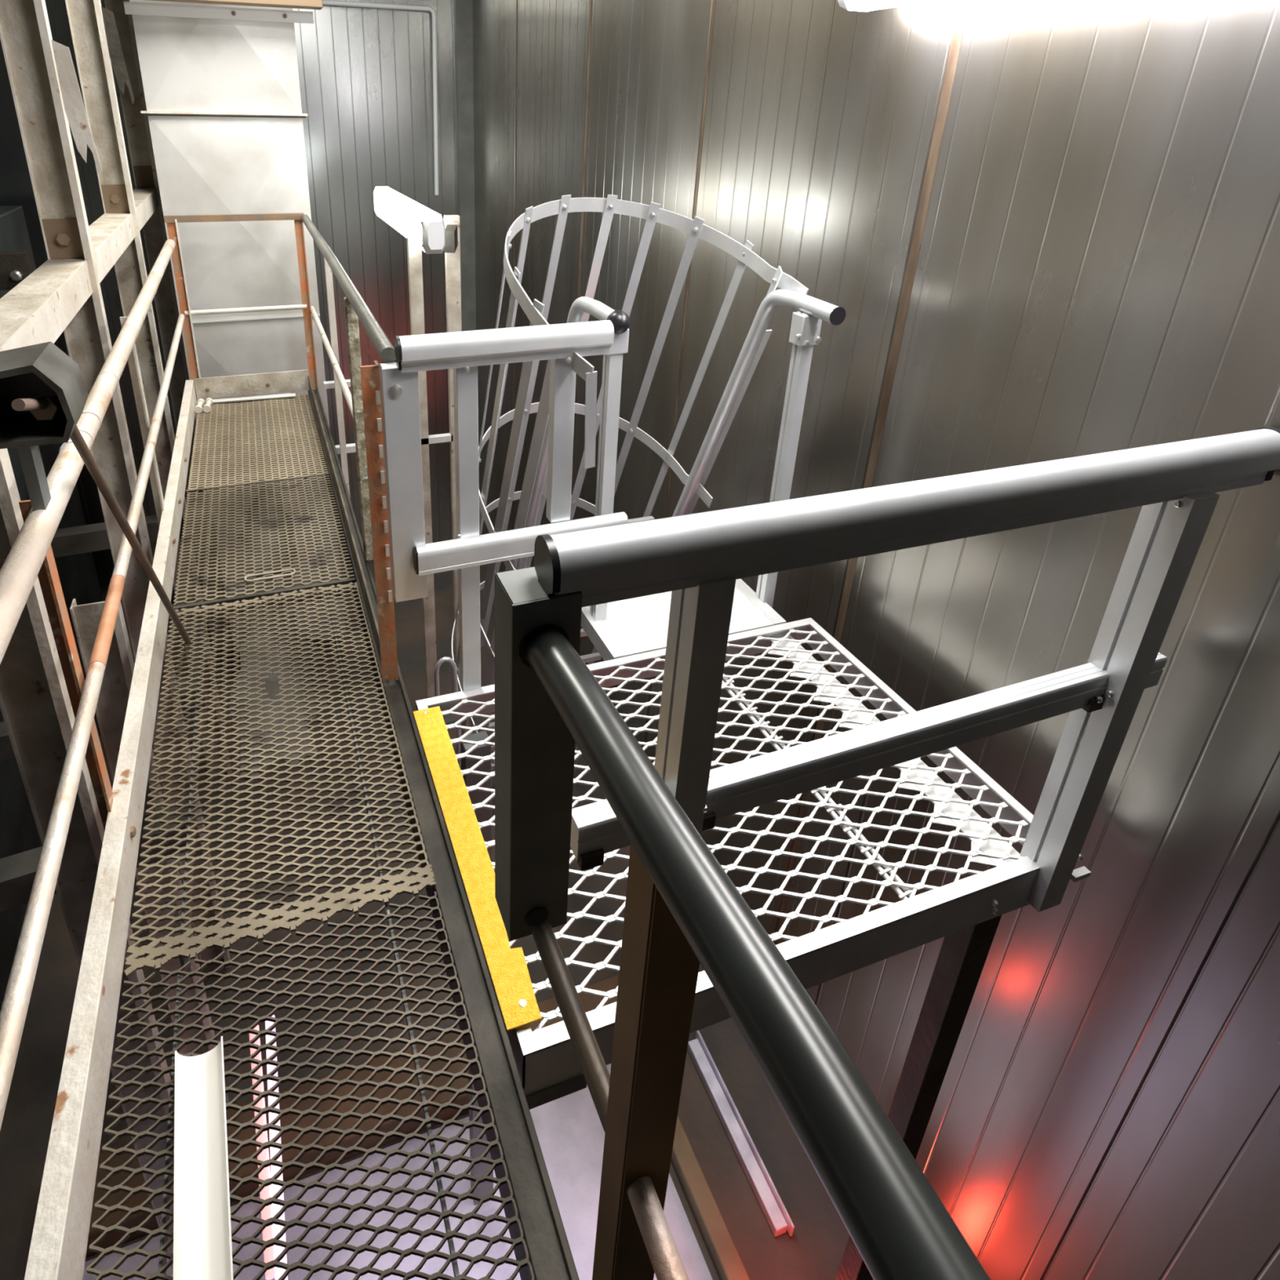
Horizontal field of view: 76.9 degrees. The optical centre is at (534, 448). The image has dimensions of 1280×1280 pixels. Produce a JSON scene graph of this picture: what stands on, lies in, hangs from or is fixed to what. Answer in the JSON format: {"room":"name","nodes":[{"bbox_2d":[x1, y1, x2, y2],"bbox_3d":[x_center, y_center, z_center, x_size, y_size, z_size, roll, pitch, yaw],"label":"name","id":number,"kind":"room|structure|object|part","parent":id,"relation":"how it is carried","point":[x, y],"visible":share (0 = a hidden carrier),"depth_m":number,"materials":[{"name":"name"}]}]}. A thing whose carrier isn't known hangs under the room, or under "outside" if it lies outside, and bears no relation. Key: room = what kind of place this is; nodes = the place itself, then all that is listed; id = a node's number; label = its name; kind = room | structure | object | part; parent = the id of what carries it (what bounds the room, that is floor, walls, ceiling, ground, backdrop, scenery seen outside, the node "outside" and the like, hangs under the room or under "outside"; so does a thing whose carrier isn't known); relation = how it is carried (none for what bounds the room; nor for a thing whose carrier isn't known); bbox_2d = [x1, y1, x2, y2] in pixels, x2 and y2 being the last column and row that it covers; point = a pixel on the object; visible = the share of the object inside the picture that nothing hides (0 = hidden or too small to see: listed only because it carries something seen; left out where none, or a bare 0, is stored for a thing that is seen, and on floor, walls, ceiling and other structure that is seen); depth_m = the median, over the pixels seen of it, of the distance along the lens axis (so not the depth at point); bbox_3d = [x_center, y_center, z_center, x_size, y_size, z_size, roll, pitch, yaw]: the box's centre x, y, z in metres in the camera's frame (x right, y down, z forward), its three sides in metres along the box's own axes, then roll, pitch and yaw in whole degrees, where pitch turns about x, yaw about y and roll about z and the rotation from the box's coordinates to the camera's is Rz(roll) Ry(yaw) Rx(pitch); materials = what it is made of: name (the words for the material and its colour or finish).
{"room":"industrial catwalk","nodes":[
{"label":"industrial catwalk","id":0,"kind":"room"},
{"bbox_2d":[0,0,458,603],"bbox_3d":[-2.921,-1.581,6.191,5.030,6.200,0.100,-7,24,-18],"label":"wall","id":1,"kind":"structure","parent":0,"point":[366,73],"depth_m":6.39,"materials":[{"name":"metal"}]},
{"bbox_2d":[322,0,439,195],"bbox_3d":[-1.257,-2.693,6.223,1.043,1.383,0.036,-7,24,-18],"label":"conduit","id":2,"kind":"object","parent":1,"relation":"attached to","point":[327,2],"visible":0.92,"depth_m":6.17,"materials":[{"name":"white galvanised steel"}]},
{"bbox_2d":[454,0,475,331],"bbox_3d":[-0.581,-1.826,6.877,0.130,6.200,0.050,-7,24,-18],"label":"trim","id":3,"kind":"structure","parent":1,"relation":"attached to","point":[463,8],"depth_m":6.60,"materials":[{"name":"grey metal"}]},
{"bbox_2d":[248,1025,275,1279],"bbox_3d":[-1.020,2.576,2.984,0.040,0.038,0.831,-8,24,-20],"label":"tube","id":4,"kind":"object","parent":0,"point":[268,1233],"visible":0.64,"depth_m":2.87,"materials":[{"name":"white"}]},
{"bbox_2d":[265,1014,288,1279],"bbox_3d":[-0.954,2.595,2.942,0.040,0.038,1.000,-7,24,-18],"label":"tube","id":5,"kind":"object","parent":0,"point":[272,1116],"visible":0.33,"depth_m":2.91,"materials":[{"name":"white"}]},
{"bbox_2d":[0,564,873,1279],"bbox_3d":[-1.449,3.067,3.344,5.030,0.100,9.270,-7,24,-18],"label":"floor","id":6,"kind":"structure","parent":0,"point":[815,1249],"depth_m":3.90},
{"bbox_2d":[0,205,102,1010],"bbox_3d":[-3.463,0.721,4.247,1.700,3.450,3.900,-7,24,-18],"label":"machine","id":7,"kind":"object","parent":6,"relation":"on","point":[77,574],"visible":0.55,"depth_m":4.51,"materials":[{"name":"metal"}]},
{"bbox_2d":[0,0,230,968],"bbox_3d":[-1.603,-0.093,2.979,0.167,6.000,0.063,1,23,-1],"label":"steel column","id":8,"kind":"structure","parent":6,"relation":"on","point":[25,33],"depth_m":2.72,"materials":[{"name":"brown metal"}]},
{"bbox_3d":[-1.600,-0.714,2.714,0.110,0.130,0.008,-7,24,-18],"label":"splice plate","id":9,"kind":"part","parent":8,"relation":"part of","materials":[{"name":"brown metal"}]},
{"bbox_2d":[51,40,102,175],"bbox_3d":[-1.463,-1.084,2.556,0.075,0.400,0.004,-7,24,-18],"label":"plate","id":10,"kind":"object","parent":8,"relation":"attached to","point":[73,105],"visible":1,"depth_m":2.54,"materials":[{"name":"metal"}]},
{"bbox_2d":[0,676,205,760],"bbox_3d":[-1.996,1.210,3.539,0.988,0.170,0.100,-11,26,-26],"label":"cross beam","id":11,"kind":"structure","parent":8,"relation":"attached to","point":[6,752],"depth_m":3.39,"materials":[{"name":"black metal"}]},
{"bbox_2d":[65,0,231,774],"bbox_3d":[-2.043,-0.596,4.152,0.167,6.000,0.063,1,23,-1],"label":"steel column","id":12,"kind":"structure","parent":6,"relation":"on","point":[86,20],"depth_m":3.88,"materials":[{"name":"brown"}]},
{"bbox_3d":[-2.040,-1.217,3.887,0.110,0.130,0.008,-7,24,-18],"label":"splice plate","id":13,"kind":"part","parent":12,"relation":"part of","materials":[{"name":"brown metal"}]},
{"bbox_2d":[101,6,134,104],"bbox_3d":[-1.899,-1.790,3.644,0.075,0.400,0.004,-7,24,-18],"label":"plate","id":14,"kind":"object","parent":12,"relation":"attached to","point":[115,51],"visible":1,"depth_m":3.63,"materials":[{"name":"metal"}]},
{"bbox_2d":[50,509,204,557],"bbox_3d":[-2.382,0.487,4.465,0.988,0.170,0.100,-11,26,-26],"label":"cross beam","id":15,"kind":"structure","parent":12,"relation":"attached to","point":[77,540],"depth_m":4.38,"materials":[{"name":"grey metal"}]},
{"bbox_2d":[70,598,229,1103],"bbox_3d":[-1.404,1.711,3.021,0.167,2.650,0.063,1,23,-1],"label":"steel column","id":16,"kind":"structure","parent":6,"relation":"on","point":[113,696],"depth_m":2.69,"materials":[{"name":"black metal"}]},
{"bbox_2d":[0,806,186,911],"bbox_3d":[-1.666,1.399,2.593,0.988,0.170,0.100,-11,26,-26],"label":"cross beam","id":17,"kind":"structure","parent":16,"relation":"attached to","point":[17,871],"depth_m":2.57,"materials":[{"name":"black metal"}]},
{"bbox_2d":[103,0,231,648],"bbox_3d":[-2.499,-1.117,5.368,0.167,6.000,0.063,1,23,-1],"label":"steel column","id":18,"kind":"structure","parent":6,"relation":"on","point":[137,125],"depth_m":5.20,"materials":[{"name":"brown metal"}]},
{"bbox_3d":[-2.497,-1.738,5.104,0.110,0.130,0.008,-7,24,-18],"label":"splice plate","id":19,"kind":"part","parent":18,"relation":"part of","materials":[{"name":"brown metal"}]},
{"bbox_2d":[123,0,346,652],"bbox_3d":[-1.915,-1.041,5.471,0.980,5.200,1.070,-7,24,-18],"label":"duct","id":20,"kind":"object","parent":6,"relation":"on","point":[221,82],"visible":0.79,"depth_m":4.78,"materials":[{"name":"metal"}]},
{"bbox_3d":[-1.784,-2.504,4.422,0.850,1.185,0.048,-7,24,-18],"label":"panel","id":21,"kind":"part","parent":20,"relation":"part of","materials":[{"name":"white metal"}]},
{"bbox_3d":[-1.805,-1.389,4.892,0.850,1.195,0.048,-7,24,-18],"label":"panel","id":22,"kind":"part","parent":20,"relation":"part of","materials":[{"name":"white metal"}]},
{"bbox_2d":[151,0,323,9],"bbox_3d":[-1.760,-2.455,4.237,1.220,0.150,0.120,-7,24,-18],"label":"cross beam","id":23,"kind":"structure","parent":20,"relation":"attached to","point":[299,4],"depth_m":4.33,"materials":[{"name":"brown"}]},
{"bbox_3d":[-1.826,-0.279,5.360,0.850,1.185,0.048,-7,24,-18],"label":"panel","id":24,"kind":"part","parent":20,"relation":"part of","materials":[{"name":"white metal"}]},
{"bbox_2d":[85,974,618,1257],"bbox_3d":[-0.649,2.873,3.532,2.700,0.140,0.280,-7,24,-18],"label":"cross beam","id":25,"kind":"structure","parent":6,"relation":"on","point":[589,1002],"depth_m":3.40,"materials":[{"name":"metal"}]},
{"bbox_2d":[323,214,468,769],"bbox_3d":[-0.710,0.594,4.455,0.720,3.620,0.278,-7,24,-18],"label":"support post","id":26,"kind":"object","parent":6,"relation":"on","point":[452,241],"visible":0.44,"depth_m":4.26,"materials":[{"name":"metal"}]},
{"bbox_2d":[373,186,445,253],"bbox_3d":[-0.677,-1.213,4.152,0.105,0.172,1.510,-7,24,-18],"label":"lamp","id":27,"kind":"object","parent":26,"relation":"attached to","point":[424,227],"visible":1,"depth_m":3.78,"materials":[{"name":"white plastic"}]},
{"bbox_3d":[-0.625,0.567,4.612,0.065,3.550,0.040,-7,24,-18],"label":"post","id":28,"kind":"part","parent":26,"relation":"part of","materials":[{"name":"metal"}]},
{"bbox_3d":[-0.442,0.513,4.658,0.070,3.620,0.040,-7,24,-18],"label":"post","id":29,"kind":"part","parent":26,"relation":"part of","materials":[{"name":"metal"}]},
{"bbox_2d":[82,1063,712,1279],"bbox_3d":[-0.559,3.199,2.917,2.420,0.020,1.050,-7,24,-18],"label":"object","id":30,"kind":"structure","parent":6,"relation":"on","point":[571,1134],"depth_m":3.20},
{"bbox_2d":[0,448,173,1272],"bbox_3d":[-1.153,0.421,1.780,0.167,6.000,0.063,1,23,-1],"label":"steel column","id":31,"kind":"structure","parent":30,"relation":"on","point":[36,707],"depth_m":1.92,"materials":[{"name":"brown metal"}]},
{"bbox_2d":[0,187,159,351],"bbox_3d":[-1.797,-0.828,3.287,0.125,0.108,5.100,-7,24,-18],"label":"beam","id":32,"kind":"structure","parent":31,"relation":"attached to","point":[38,308],"depth_m":2.42,"materials":[{"name":"metal"}]},
{"bbox_2d":[415,617,1091,1279],"bbox_3d":[0.476,2.001,2.603,1.438,2.507,1.022,-7,24,-18],"label":"access platform","id":33,"kind":"object","parent":30,"relation":"on","point":[967,912],"visible":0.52,"depth_m":1.99,"materials":[{"name":"metal"}]},
{"bbox_2d":[307,387,579,1279],"bbox_3d":[-0.625,0.554,2.967,0.060,0.172,4.550,-7,24,-18],"label":"stringer","id":34,"kind":"object","parent":33,"relation":"attached to","point":[544,1236],"visible":0.75,"depth_m":1.56,"materials":[{"name":"metal"}]},
{"bbox_2d":[164,213,318,399],"bbox_3d":[-1.665,-0.812,4.621,0.730,1.048,0.050,-7,24,-18],"label":"guardrail","id":35,"kind":"object","parent":34,"relation":"on","point":[227,386],"visible":0.91,"depth_m":4.67,"materials":[{"name":"metal"}]},
{"bbox_3d":[-1.985,-0.770,4.530,0.045,1.030,0.006,-7,24,-18],"label":"post","id":36,"kind":"part","parent":35,"relation":"part of","materials":[{"name":"orange metal"}]},
{"bbox_3d":[-1.659,-1.282,4.433,0.730,0.035,0.030,-7,24,-18],"label":"rail","id":37,"kind":"part","parent":35,"relation":"part of","materials":[{"name":"metal"}]},
{"bbox_3d":[-1.668,-0.805,4.634,0.670,0.028,0.028,-7,24,-18],"label":"rail","id":38,"kind":"part","parent":35,"relation":"part of","materials":[{"name":"metal"}]},
{"bbox_3d":[-1.683,-0.383,4.784,0.650,0.130,0.007,-7,24,-18],"label":"toe plate","id":39,"kind":"part","parent":35,"relation":"part of","materials":[{"name":"metal"}]},
{"bbox_3d":[-1.350,-0.841,4.726,0.046,1.030,0.040,-7,24,-18],"label":"post","id":40,"kind":"part","parent":35,"relation":"part of","materials":[{"name":"orange metal"}]},
{"bbox_2d":[187,393,328,492],"bbox_3d":[-1.470,-0.058,4.228,0.621,0.044,1.240,-7,24,-18],"label":"walkway grating","id":41,"kind":"object","parent":34,"relation":"attached to","point":[288,409],"visible":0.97,"depth_m":4.12,"materials":[{"name":"metal"}]},
{"bbox_2d":[194,397,213,413],"bbox_3d":[-1.881,-0.244,4.542,0.087,0.047,0.128,-4,23,-13],"label":"coupling","id":42,"kind":"object","parent":41,"relation":"on","point":[198,408],"visible":1,"depth_m":4.50,"materials":[{"name":"metal"}]},
{"bbox_2d":[212,393,295,403],"bbox_3d":[-1.661,-0.299,4.715,0.480,0.011,0.045,-6,24,-16],"label":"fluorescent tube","id":43,"kind":"object","parent":41,"relation":"on","point":[282,395],"visible":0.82,"depth_m":4.71,"materials":[{"name":"white glass"}]},
{"bbox_2d":[254,403,272,479],"bbox_3d":[-1.427,-0.062,4.206,0.087,0.006,1.163,-7,24,-18],"label":"dirt trail","id":44,"kind":"object","parent":41,"relation":"on","point":[257,403],"visible":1,"depth_m":4.21,"materials":[{"name":"brown soil"}]},
{"bbox_2d":[168,577,356,622],"bbox_3d":[-0.962,0.544,2.860,0.635,0.061,0.016,-7,24,-18],"label":"joist","id":45,"kind":"object","parent":34,"relation":"attached to","point":[345,581],"visible":0.21,"depth_m":2.85,"materials":[{"name":"metal"}]},
{"bbox_2d":[173,472,354,605],"bbox_3d":[-1.115,0.349,3.277,0.625,0.046,0.951,-7,24,-18],"label":"walkway grating","id":46,"kind":"object","parent":34,"relation":"attached to","point":[326,485],"depth_m":3.20,"materials":[{"name":"metal"}]},
{"bbox_2d":[237,486,296,587],"bbox_3d":[-1.094,0.340,3.268,0.230,0.006,0.937,-7,24,-18],"label":"dirt trail","id":47,"kind":"object","parent":46,"relation":"on","point":[264,486],"visible":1,"depth_m":3.20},
{"bbox_3d":[-0.976,0.469,2.948,0.183,0.006,0.043,-7,24,-18],"label":"hand slot","id":48,"kind":"part","parent":46,"relation":"part of","materials":[{"name":"beige metal"}]},
{"bbox_2d":[124,582,435,977],"bbox_3d":[-0.733,0.785,2.264,0.635,0.043,1.328,-7,24,-18],"label":"walkway grating","id":49,"kind":"object","parent":34,"relation":"attached to","point":[184,941],"visible":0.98,"depth_m":2.04,"materials":[{"name":"metal"}]},
{"bbox_2d":[0,239,196,1279],"bbox_3d":[-1.254,0.160,2.510,0.092,0.951,4.660,-7,24,-18],"label":"walkway railing","id":50,"kind":"object","parent":49,"relation":"attached to","point":[60,1232],"visible":0.94,"depth_m":1.56,"materials":[{"name":"white metal"}]},
{"bbox_2d":[0,341,88,511],"bbox_3d":[-0.880,-0.018,1.387,0.172,0.285,0.203,-7,24,-18],"label":"bracket","id":51,"kind":"object","parent":50,"relation":"attached to","point":[42,388],"visible":1,"depth_m":1.40,"materials":[{"name":"grey metal"}]},
{"bbox_3d":[-0.979,0.528,1.702,0.035,0.910,0.048,-7,24,-18],"label":"post","id":52,"kind":"part","parent":50,"relation":"part of","materials":[{"name":"orange metal"}]},
{"bbox_2d":[64,419,191,644],"bbox_3d":[-0.975,0.288,1.996,0.021,1.072,0.845,-6,24,-17],"label":"hanging rod","id":53,"kind":"object","parent":50,"relation":"hanging from","point":[77,438],"visible":0.86,"depth_m":1.78,"materials":[{"name":"brown metal"}]},
{"bbox_3d":[-1.484,-0.049,3.049,0.035,0.910,0.048,-7,24,-18],"label":"post","id":54,"kind":"part","parent":50,"relation":"part of","materials":[{"name":"metal"}]},
{"bbox_2d":[230,604,330,780],"bbox_3d":[-0.786,0.690,2.459,0.285,0.006,0.853,-7,24,-18],"label":"crust","id":55,"kind":"object","parent":49,"relation":"on","point":[272,686],"visible":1,"depth_m":2.36,"materials":[{"name":"soil"}]},
{"bbox_2d":[85,891,534,1279],"bbox_3d":[-0.381,1.187,1.322,0.628,0.046,0.826,-7,24,-18],"label":"walkway grating","id":56,"kind":"object","parent":34,"relation":"attached to","point":[167,1171],"visible":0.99,"depth_m":1.38,"materials":[{"name":"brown metal"}]},
{"bbox_2d":[173,1035,233,1279],"bbox_3d":[-0.473,1.214,1.146,0.080,0.034,0.700,-8,25,-21],"label":"trough","id":57,"kind":"object","parent":56,"relation":"on","point":[202,1238],"visible":1,"depth_m":1.28,"materials":[{"name":"white plastic"}]},
{"bbox_2d":[307,375,381,662],"bbox_3d":[-0.918,0.118,3.654,0.008,0.088,2.800,-7,24,-18],"label":"board","id":58,"kind":"object","parent":34,"relation":"on","point":[368,602],"visible":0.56,"depth_m":3.11,"materials":[{"name":"grey metal"}]},
{"bbox_2d":[301,213,398,680],"bbox_3d":[-0.853,-0.174,3.519,0.089,1.356,2.940,-6,24,-17],"label":"walkway railing","id":59,"kind":"object","parent":34,"relation":"attached to","point":[364,400],"visible":0.97,"depth_m":2.38,"materials":[{"name":"metal"}]},
{"bbox_3d":[-0.982,-0.338,3.975,0.030,1.300,0.030,-7,24,-18],"label":"post","id":60,"kind":"part","parent":59,"relation":"part of","materials":[{"name":"metal"}]},
{"bbox_3d":[-0.622,-0.041,2.857,0.043,1.007,0.035,-7,24,-18],"label":"post","id":61,"kind":"part","parent":59,"relation":"part of","materials":[{"name":"metal"}]},
{"bbox_3d":[-0.431,0.238,2.230,0.048,0.987,0.046,-7,24,-18],"label":"post","id":62,"kind":"part","parent":59,"relation":"part of","materials":[{"name":"orange metal"}]},
{"bbox_2d":[434,656,461,764],"bbox_3d":[-0.290,0.891,2.690,0.091,0.458,0.015,-7,24,-18],"label":"loop","id":63,"kind":"object","parent":34,"relation":"attached to","point":[439,663],"visible":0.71,"depth_m":2.63,"materials":[{"name":"metal"}]},
{"bbox_2d":[523,627,991,1279],"bbox_3d":[0.142,1.386,1.115,0.073,2.186,0.913,-7,24,-18],"label":"walkway railing","id":64,"kind":"object","parent":34,"relation":"attached to","point":[683,911],"visible":0.99,"depth_m":0.77,"materials":[{"name":"black metal"}]},
{"bbox_3d":[0.118,1.378,1.203,0.064,2.130,0.053,-7,24,-18],"label":"post","id":65,"kind":"part","parent":64,"relation":"part of","materials":[{"name":"brown metal"}]},
{"bbox_3d":[-0.193,1.952,2.802,0.080,2.380,0.060,-7,24,-18],"label":"leg","id":66,"kind":"part","parent":33,"relation":"part of","materials":[{"name":"metal"}]},
{"bbox_2d":[413,706,542,1031],"bbox_3d":[-0.163,0.921,1.899,0.077,0.016,0.904,-7,24,-18],"label":"yellow nosing","id":67,"kind":"object","parent":33,"relation":"on","point":[508,967],"visible":0.97,"depth_m":1.80,"materials":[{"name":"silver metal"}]},
{"bbox_2d":[378,320,627,692],"bbox_3d":[-0.061,0.205,2.215,0.671,1.108,0.084,-7,24,-18],"label":"guardrail","id":68,"kind":"object","parent":33,"relation":"on","point":[412,559],"visible":0.98,"depth_m":2.09,"materials":[{"name":"metal"}]},
{"bbox_3d":[-0.340,0.102,2.087,0.088,0.665,0.048,-7,24,-18],"label":"mounting plate","id":69,"kind":"part","parent":68,"relation":"part of","materials":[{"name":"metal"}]},
{"bbox_3d":[-0.183,0.253,2.209,0.055,1.020,0.040,-7,24,-18],"label":"post","id":70,"kind":"part","parent":68,"relation":"part of","materials":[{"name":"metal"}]},
{"bbox_3d":[-0.065,-0.261,2.013,0.553,0.091,0.062,-7,24,-18],"label":"rail","id":71,"kind":"part","parent":68,"relation":"part of","materials":[{"name":"metal"}]},
{"bbox_3d":[-0.027,0.259,2.230,0.610,0.085,0.048,-7,24,-18],"label":"rail","id":72,"kind":"part","parent":68,"relation":"part of","materials":[{"name":"metal"}]},
{"bbox_3d":[0.072,-0.023,2.187,0.060,0.485,0.040,-7,24,-18],"label":"post","id":73,"kind":"part","parent":68,"relation":"part of","materials":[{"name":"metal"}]},
{"bbox_3d":[0.469,0.910,2.141,1.383,0.126,1.007,-7,24,-18],"label":"frame","id":74,"kind":"part","parent":33,"relation":"part of","materials":[{"name":"metal"}]},
{"bbox_3d":[0.688,0.847,2.197,0.013,0.013,0.997,-7,24,-18],"label":"support rod","id":75,"kind":"part","parent":33,"relation":"part of","materials":[{"name":"white metal"}]},
{"bbox_3d":[0.707,0.845,2.203,0.013,0.013,0.997,-7,24,-18],"label":"support rod","id":76,"kind":"part","parent":33,"relation":"part of","materials":[{"name":"white metal"}]},
{"bbox_2d":[533,426,1279,912],"bbox_3d":[0.703,0.582,1.524,1.486,1.188,0.088,-7,24,-18],"label":"guardrail","id":77,"kind":"object","parent":33,"relation":"attached to","point":[700,557],"visible":0.88,"depth_m":1.36,"materials":[{"name":"metal"}]},
{"bbox_2d":[494,566,582,941],"bbox_3d":[-0.001,0.486,1.228,0.100,0.650,0.088,-7,24,-18],"label":"post","id":78,"kind":"object","parent":77,"relation":"attached to","point":[535,748],"visible":0.83,"depth_m":1.19,"materials":[{"name":"black metal"}]},
{"bbox_3d":[0.245,0.680,1.403,0.061,1.085,0.074,-7,24,-18],"label":"post","id":79,"kind":"part","parent":77,"relation":"part of","materials":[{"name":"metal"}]},
{"bbox_3d":[0.701,0.556,1.524,1.347,0.095,0.042,-7,24,-18],"label":"rail","id":80,"kind":"part","parent":77,"relation":"part of","materials":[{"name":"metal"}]},
{"bbox_3d":[0.712,0.091,1.310,1.461,0.113,0.072,-7,24,-18],"label":"rail","id":81,"kind":"part","parent":77,"relation":"part of","materials":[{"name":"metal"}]},
{"bbox_3d":[1.212,0.573,1.708,0.068,1.080,0.080,-7,24,-18],"label":"post","id":82,"kind":"part","parent":77,"relation":"part of","materials":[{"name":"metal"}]},
{"bbox_3d":[1.044,2.171,2.362,0.080,2.400,0.064,-7,24,-18],"label":"leg","id":83,"kind":"part","parent":33,"relation":"part of","materials":[{"name":"metal"}]},
{"bbox_2d":[444,194,845,773],"bbox_3d":[0.154,0.805,3.708,0.948,3.822,2.189,-7,24,-18],"label":"ladder","id":84,"kind":"object","parent":6,"relation":"on","point":[616,629],"visible":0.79,"depth_m":2.79,"materials":[{"name":"metal"}]},
{"bbox_3d":[0.498,0.570,2.803,0.555,0.013,0.360,-7,24,-18],"label":"landing plate","id":85,"kind":"part","parent":84,"relation":"part of","materials":[{"name":"white metal"}]},
{"bbox_3d":[0.684,0.154,3.309,0.045,1.473,0.636,-7,24,-18],"label":"rail","id":86,"kind":"part","parent":84,"relation":"part of","materials":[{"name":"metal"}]},
{"bbox_2d":[671,1115,750,1279],"bbox_3d":[0.816,3.208,2.856,0.080,0.100,2.040,-7,24,-18],"label":"kerb","id":87,"kind":"object","parent":6,"relation":"on","point":[726,1259],"depth_m":3.17,"materials":[{"name":"beige metal"}]},
{"bbox_2d":[687,1030,794,1236],"bbox_3d":[0.872,2.955,3.476,0.069,0.075,0.770,-6,24,-17],"label":"channel","id":88,"kind":"object","parent":6,"relation":"on","point":[777,1216],"visible":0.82,"depth_m":3.42,"materials":[{"name":"white metal"}]},
{"bbox_2d":[814,790,867,1005],"bbox_3d":[0.860,1.451,2.326,0.080,1.226,0.080,-7,24,-18],"label":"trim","id":89,"kind":"structure","parent":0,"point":[864,795],"depth_m":2.21,"materials":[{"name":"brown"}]},
{"bbox_2d":[472,0,1279,1279],"bbox_3d":[1.031,-0.121,2.907,0.100,6.200,9.270,-7,24,-18],"label":"wall","id":90,"kind":"structure","parent":0,"point":[1097,271],"depth_m":2.17,"materials":[{"name":"metal"}]},
{"bbox_2d":[511,0,517,529],"bbox_3d":[-0.142,-1.402,5.893,0.004,6.200,0.029,-7,24,-18],"label":"trim","id":91,"kind":"structure","parent":90,"relation":"attached to","point":[516,0],"depth_m":5.59,"materials":[{"name":"grey metal"}]},
{"bbox_2d":[571,0,592,495],"bbox_3d":[0.272,-0.929,4.789,0.004,6.200,0.029,-7,24,-18],"label":"trim","id":92,"kind":"structure","parent":90,"relation":"attached to","point":[591,1],"depth_m":4.51,"materials":[{"name":"grey metal"}]},
{"bbox_2d":[644,0,715,752],"bbox_3d":[0.684,-0.458,3.690,0.004,6.200,0.019,-7,24,-18],"label":"trim","id":93,"kind":"structure","parent":90,"relation":"attached to","point":[713,1],"depth_m":3.54,"materials":[{"name":"grey metal"}]},
{"bbox_2d":[773,0,969,945],"bbox_3d":[1.101,0.018,2.581,0.004,6.200,0.033,-7,24,-18],"label":"trim","id":94,"kind":"structure","parent":90,"relation":"attached to","point":[963,5],"depth_m":2.40,"materials":[{"name":"grey metal"}]},
{"bbox_3d":[1.176,-1.116,1.838,0.060,0.070,0.660,-7,24,-18],"label":"lamp mount","id":95,"kind":"object","parent":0,"visible":0},
{"bbox_2d":[837,0,938,11],"bbox_3d":[1.123,-1.081,1.753,0.105,0.104,1.290,-7,24,-18],"label":"lamp","id":96,"kind":"object","parent":95,"relation":"attached to","point":[849,5],"visible":1,"depth_m":2.20,"materials":[{"name":"white"}]}
]}

